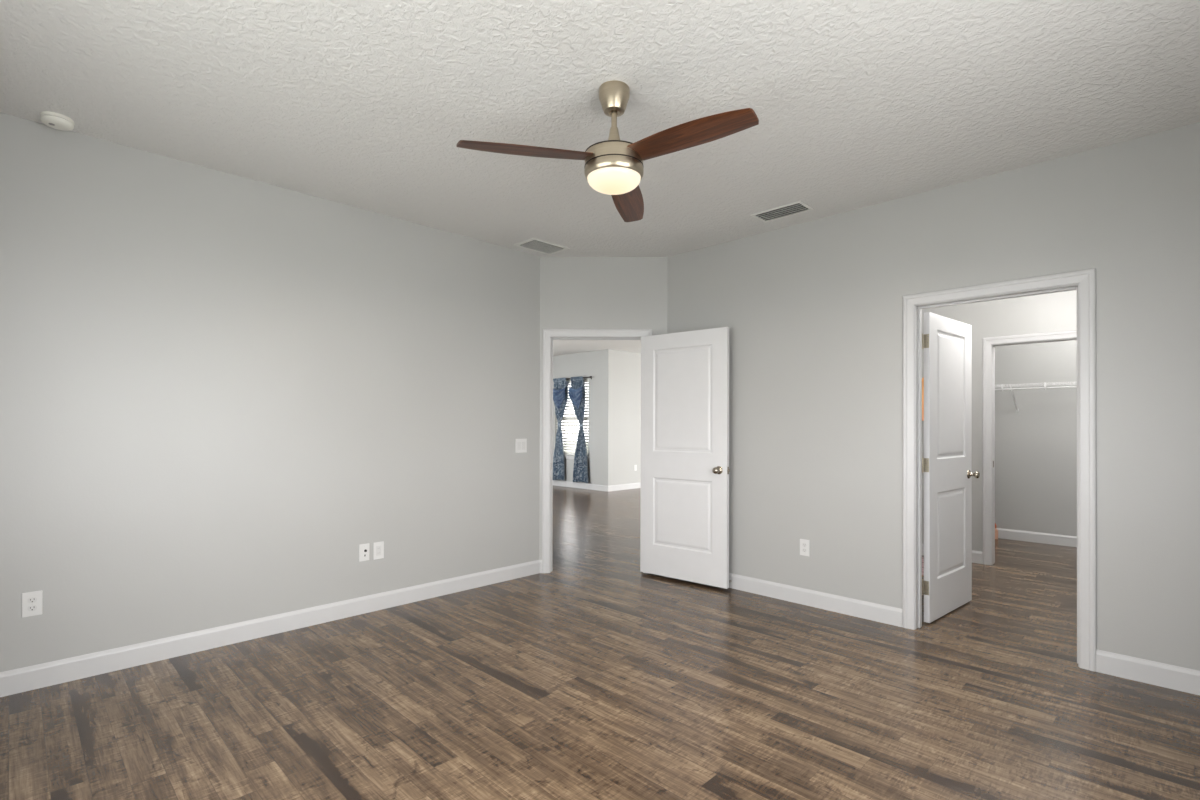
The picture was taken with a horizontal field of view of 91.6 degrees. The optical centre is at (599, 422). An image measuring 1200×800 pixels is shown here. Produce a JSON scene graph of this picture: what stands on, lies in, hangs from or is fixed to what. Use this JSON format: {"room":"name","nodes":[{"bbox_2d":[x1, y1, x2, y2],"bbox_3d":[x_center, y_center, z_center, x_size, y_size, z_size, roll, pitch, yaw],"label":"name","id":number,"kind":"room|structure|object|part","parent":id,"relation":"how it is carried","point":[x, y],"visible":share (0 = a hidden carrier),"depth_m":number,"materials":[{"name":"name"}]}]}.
{"room":"empty bedroom","nodes":[
{"label":"empty bedroom","id":0,"kind":"room"},
{"bbox_2d":[0,112,539,671],"bbox_3d":[-1.853,-0.077,3.813,0.120,2.751,3.770,0,0,45],"label":"wall","id":1,"kind":"structure","parent":0,"point":[217,388],"depth_m":3.42,"materials":[{"name":"grey paint"}]},
{"bbox_2d":[22,590,42,617],"bbox_3d":[-2.746,0.879,2.820,0.007,0.118,0.072,0,0,45],"label":"wall outlet","id":2,"kind":"object","parent":1,"relation":"attached to","point":[32,602],"visible":1,"depth_m":2.82,"materials":[{"name":"white plastic"}]},
{"bbox_2d":[28,605,36,610],"bbox_3d":[-2.744,0.899,2.818,0.002,0.027,0.033,0,0,45],"label":"receptacle","id":3,"kind":"object","parent":2,"relation":"attached to","point":[30,607],"depth_m":2.82,"materials":[{"name":"plastic"}]},
{"bbox_2d":[28,597,36,602],"bbox_3d":[-2.744,0.860,2.818,0.002,0.027,0.033,0,0,45],"label":"receptacle","id":4,"kind":"object","parent":2,"relation":"attached to","point":[30,599],"depth_m":2.82,"materials":[{"name":"plastic"}]},
{"bbox_2d":[0,560,539,696],"bbox_3d":[-1.786,1.242,3.782,0.015,0.113,3.594,0,0,45],"label":"baseboard","id":5,"kind":"structure","parent":1,"relation":"attached to","point":[24,679],"depth_m":3.40,"materials":[{"name":"white wood"}]},
{"bbox_2d":[359,543,368,561],"bbox_3d":[-1.601,0.888,3.968,0.018,0.117,0.071,0,0,45],"label":"cable plate","id":6,"kind":"object","parent":1,"relation":"attached to","point":[363,548],"visible":1,"depth_m":3.97,"materials":[{"name":"white plastic"}]},
{"bbox_2d":[373,541,383,559],"bbox_3d":[-1.535,0.890,4.042,0.008,0.119,0.075,0,0,45],"label":"outlet plate","id":7,"kind":"object","parent":1,"relation":"attached to","point":[378,547],"visible":1,"depth_m":4.04,"materials":[{"name":"white plastic"}]},
{"bbox_2d":[515,439,526,452],"bbox_3d":[-0.665,0.199,4.921,0.010,0.118,0.118,0,0,45],"label":"light switch","id":8,"kind":"object","parent":1,"relation":"attached to","point":[520,444],"visible":1,"depth_m":4.92,"materials":[{"name":"white plastic"}]},
{"bbox_2d":[553,349,612,485],"bbox_3d":[-1.277,-0.033,12.791,4.185,2.751,0.140,0,0,45],"label":"wall","id":9,"kind":"structure","parent":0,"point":[598,364],"depth_m":11.51,"materials":[{"name":"grey paint"}]},
{"bbox_2d":[553,418,589,459],"bbox_3d":[-0.559,-0.049,12.049,1.090,1.620,0.165,0,0,45],"label":"window","id":10,"kind":"structure","parent":9,"relation":"attached to","point":[565,456],"depth_m":12.05,"materials":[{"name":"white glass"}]},
{"bbox_3d":[-0.579,0.723,12.027,1.090,0.075,0.115,0,0,45],"label":"sill","id":11,"kind":"part","parent":10,"relation":"part of","materials":[{"name":"white wood"}]},
{"bbox_2d":[556,379,587,455],"bbox_3d":[-0.566,-0.088,12.042,0.994,1.536,0.056,0,0,45],"label":"window blind","id":12,"kind":"object","parent":9,"relation":"attached to","point":[572,433],"visible":0.48,"depth_m":12.05,"materials":[{"name":"white plastic"}]},
{"bbox_2d":[553,480,607,491],"bbox_3d":[-1.330,1.286,12.724,4.200,0.113,0.015,0,0,45],"label":"baseboard","id":13,"kind":"structure","parent":9,"relation":"attached to","point":[555,482],"depth_m":11.77,"materials":[{"name":"white wood"}]},
{"bbox_3d":[-0.563,-0.885,11.915,1.178,0.065,0.109,0,0,45],"label":"curtain rod","id":14,"kind":"object","parent":9,"relation":"attached to","visible":0},
{"bbox_2d":[553,378,567,480],"bbox_3d":[-0.859,0.151,12.128,0.488,2.132,0.128,0,0,45],"label":"curtain","id":15,"kind":"object","parent":14,"relation":"hanging from","point":[560,390],"visible":0.97,"depth_m":12.09,"materials":[{"name":"blue fabric"}]},
{"bbox_2d":[568,376,588,483],"bbox_3d":[-0.428,0.150,11.705,0.514,2.132,0.134,0,0,45],"label":"curtain","id":16,"kind":"object","parent":14,"relation":"hanging from","point":[576,392],"visible":1,"depth_m":11.67,"materials":[{"name":"blue fabric"}]},
{"bbox_2d":[0,485,1199,799],"bbox_3d":[-0.001,1.384,8.154,12.920,0.120,12.800,0,0,45],"label":"floor","id":17,"kind":"structure","parent":0,"point":[596,676],"depth_m":2.64,"materials":[{"name":"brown wood"}]},
{"bbox_2d":[995,523,997,538],"bbox_3d":[4.495,1.236,6.658,0.086,0.184,0.086,0,0,45],"label":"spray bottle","id":18,"kind":"object","parent":17,"relation":"on","point":[996,530],"visible":0.27,"depth_m":6.62,"materials":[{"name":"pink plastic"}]},
{"bbox_2d":[0,0,1199,355],"bbox_3d":[0.006,-1.487,8.167,12.920,0.120,12.800,0,0,45],"label":"ceiling","id":19,"kind":"structure","parent":0,"point":[368,105],"depth_m":2.55,"materials":[{"name":"white paint"}]},
{"bbox_2d":[40,111,73,130],"bbox_3d":[-2.603,-1.438,2.796,0.122,0.043,0.122,0,0,45],"label":"smoke detector","id":20,"kind":"object","parent":19,"relation":"attached to","point":[54,120],"visible":1,"depth_m":2.77,"materials":[{"name":"white plastic"}]},
{"bbox_2d":[514,238,569,254],"bbox_3d":[-0.476,-1.438,4.788,0.265,0.013,0.385,0,0,45],"label":"ceiling vent","id":21,"kind":"object","parent":19,"relation":"in","point":[534,244],"visible":1,"depth_m":4.77,"materials":[{"name":"white metal"}]},
{"bbox_2d":[456,80,758,221],"bbox_3d":[0.144,-1.232,2.441,1.073,0.445,1.185,0,0,45],"label":"ceiling fan","id":22,"kind":"object","parent":19,"relation":"hanging from","point":[614,167],"visible":1,"depth_m":2.43,"materials":[{"name":"brown wood"}]},
{"bbox_3d":[-0.310,-1.127,2.420,0.554,0.008,0.149,-3,10,-17],"label":"blade","id":23,"kind":"part","parent":22,"relation":"part of","materials":[{"name":"brown wood"}]},
{"bbox_3d":[0.139,-1.123,2.928,0.149,0.008,0.554,-10,-5,12],"label":"blade","id":24,"kind":"part","parent":22,"relation":"part of","materials":[{"name":"brown wood"}]},
{"bbox_3d":[0.354,-1.126,2.285,0.554,0.008,0.149,4,-7,43],"label":"blade","id":25,"kind":"part","parent":22,"relation":"part of","materials":[{"name":"brown wood"}]},
{"bbox_2d":[750,201,813,222],"bbox_3d":[1.248,-1.436,3.999,0.370,0.015,0.205,0,0,45],"label":"ceiling vent","id":26,"kind":"object","parent":19,"relation":"in","point":[798,207],"visible":1,"depth_m":3.99,"materials":[{"name":"white metal"}]},
{"bbox_2d":[539,256,666,559],"bbox_3d":[0.013,-0.066,5.138,1.235,2.751,0.130,0,0,0],"label":"wall","id":27,"kind":"structure","parent":0,"point":[576,292],"depth_m":5.08,"materials":[{"name":"grey paint"}]},
{"bbox_2d":[542,329,651,572],"bbox_3d":[-0.025,0.250,5.136,0.951,2.119,0.167,0,0,0],"label":"door frame","id":28,"kind":"structure","parent":27,"relation":"attached to","point":[549,335],"depth_m":5.06,"materials":[{"name":"white wood"}]},
{"bbox_2d":[640,327,729,588],"bbox_3d":[0.676,0.274,4.773,0.840,2.021,0.176,0,0,40],"label":"door","id":29,"kind":"structure","parent":27,"relation":"in","point":[684,532],"depth_m":4.74,"materials":[{"name":"white wood"}]},
{"bbox_3d":[0.677,-0.184,4.775,0.564,0.863,0.035,0,0,40],"label":"panel","id":30,"kind":"part","parent":29,"relation":"part of","materials":[{"name":"white wood"}]},
{"bbox_3d":[0.675,0.750,4.771,0.564,0.574,0.035,0,0,40],"label":"panel","id":31,"kind":"part","parent":29,"relation":"part of","materials":[{"name":"white wood"}]},
{"bbox_3d":[0.895,0.374,4.501,0.053,0.053,0.040,0,0,40],"label":"knob","id":32,"kind":"part","parent":29,"relation":"part of","materials":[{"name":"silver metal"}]},
{"bbox_2d":[613,350,640,484],"bbox_3d":[1.567,-0.026,12.775,0.120,2.751,3.840,0,0,45],"label":"wall","id":33,"kind":"structure","parent":0,"point":[626,365],"depth_m":11.64,"materials":[{"name":"grey paint"}]},
{"bbox_2d":[608,482,640,491],"bbox_3d":[1.522,1.292,12.631,0.015,0.113,3.895,0,0,45],"label":"baseboard","id":34,"kind":"structure","parent":33,"relation":"attached to","point":[630,485],"depth_m":11.57,"materials":[{"name":"white wood"}]},
{"bbox_2d":[667,122,1199,670],"bbox_3d":[1.906,-0.067,3.858,3.760,2.751,0.130,0,0,45],"label":"wall","id":35,"kind":"structure","parent":0,"point":[811,310],"depth_m":3.61,"materials":[{"name":"grey paint"}]},
{"bbox_2d":[800,539,809,555],"bbox_3d":[1.469,0.901,4.187,0.072,0.118,0.007,0,0,45],"label":"wall outlet","id":36,"kind":"object","parent":35,"relation":"attached to","point":[804,544],"visible":1,"depth_m":4.18,"materials":[{"name":"white plastic"}]},
{"bbox_2d":[729,573,901,626],"bbox_3d":[1.250,1.253,4.396,1.918,0.113,0.015,0,0,45],"label":"baseboard","id":37,"kind":"structure","parent":35,"relation":"attached to","point":[885,614],"depth_m":4.09,"materials":[{"name":"white wood"}]},
{"bbox_2d":[922,312,979,622],"bbox_3d":[2.414,0.293,4.030,0.795,2.010,0.176,0,0,-40],"label":"door","id":38,"kind":"structure","parent":35,"relation":"in","point":[946,342],"depth_m":3.96,"materials":[{"name":"white wood"}]},
{"bbox_3d":[2.415,-0.183,4.032,0.519,0.863,0.035,0,0,-40],"label":"panel","id":39,"kind":"part","parent":38,"relation":"part of","materials":[{"name":"white wood"}]},
{"bbox_3d":[2.413,0.751,4.028,0.519,0.574,0.035,0,0,-40],"label":"panel","id":40,"kind":"part","parent":38,"relation":"part of","materials":[{"name":"white wood"}]},
{"bbox_3d":[2.702,0.377,4.185,0.053,0.053,0.040,0,0,-40],"label":"knob","id":41,"kind":"part","parent":38,"relation":"part of","materials":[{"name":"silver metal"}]},
{"bbox_2d":[902,268,1095,671],"bbox_3d":[2.321,0.249,3.445,0.943,2.116,0.167,0,0,45],"label":"door frame","id":42,"kind":"structure","parent":35,"relation":"attached to","point":[1083,281],"depth_m":3.34,"materials":[{"name":"white wood"}]},
{"bbox_2d":[1096,649,1199,694],"bbox_3d":[2.895,1.249,2.767,0.824,0.113,0.015,0,0,45],"label":"baseboard","id":43,"kind":"structure","parent":35,"relation":"attached to","point":[1178,678],"depth_m":2.91,"materials":[{"name":"white wood"}]},
{"bbox_2d":[922,290,1076,551],"bbox_3d":[3.728,-0.055,5.372,3.300,2.751,0.120,0,0,45],"label":"wall","id":44,"kind":"structure","parent":0,"point":[1050,312],"depth_m":5.43,"materials":[{"name":"grey paint"}]},
{"bbox_2d":[922,544,982,563],"bbox_3d":[3.034,1.265,5.955,1.489,0.113,0.015,0,0,45],"label":"baseboard","id":45,"kind":"structure","parent":44,"relation":"attached to","point":[977,556],"depth_m":5.46,"materials":[{"name":"white wood"}]},
{"bbox_2d":[982,330,1076,564],"bbox_3d":[3.937,0.267,5.163,0.908,2.105,0.157,0,0,45],"label":"door frame","id":46,"kind":"structure","parent":44,"relation":"attached to","point":[988,344],"depth_m":5.40,"materials":[{"name":"white wood"}]},
{"bbox_3d":[3.240,-0.482,5.732,0.028,0.065,0.059,0,0,45],"label":"wall hook","id":47,"kind":"object","parent":44,"relation":"attached to","visible":0},
{"bbox_2d":[922,377,923,420],"bbox_3d":[3.244,-0.244,5.739,0.344,0.460,0.042,0,0,45],"label":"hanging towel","id":48,"kind":"object","parent":47,"relation":"hanging from","point":[923,377],"visible":0.04,"depth_m":5.77,"materials":[{"name":"orange fabric"}]},
{"bbox_2d":[995,340,1076,535],"bbox_3d":[4.897,-0.047,6.466,3.420,2.751,0.120,0,0,45],"label":"wall","id":49,"kind":"structure","parent":0,"point":[1036,444],"depth_m":6.45,"materials":[{"name":"grey paint"}]},
{"bbox_2d":[995,382,1076,410],"bbox_3d":[4.705,-0.275,6.359,3.141,0.304,0.304,0,0,45],"label":"wire shelf","id":50,"kind":"object","parent":49,"relation":"attached to","point":[1044,383],"visible":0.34,"depth_m":6.29,"materials":[{"name":"white metal"}]},
{"bbox_3d":[4.623,-0.363,6.276,3.140,0.016,0.016,0,0,45],"label":"hanging rod","id":51,"kind":"part","parent":50,"relation":"part of","materials":[{"name":"white metal"}]},
{"bbox_2d":[997,528,1076,546],"bbox_3d":[4.803,1.272,6.454,3.300,0.113,0.015,0,0,45],"label":"baseboard","id":52,"kind":"structure","parent":49,"relation":"attached to","point":[1046,538],"depth_m":6.42,"materials":[{"name":"white wood"}]}
]}

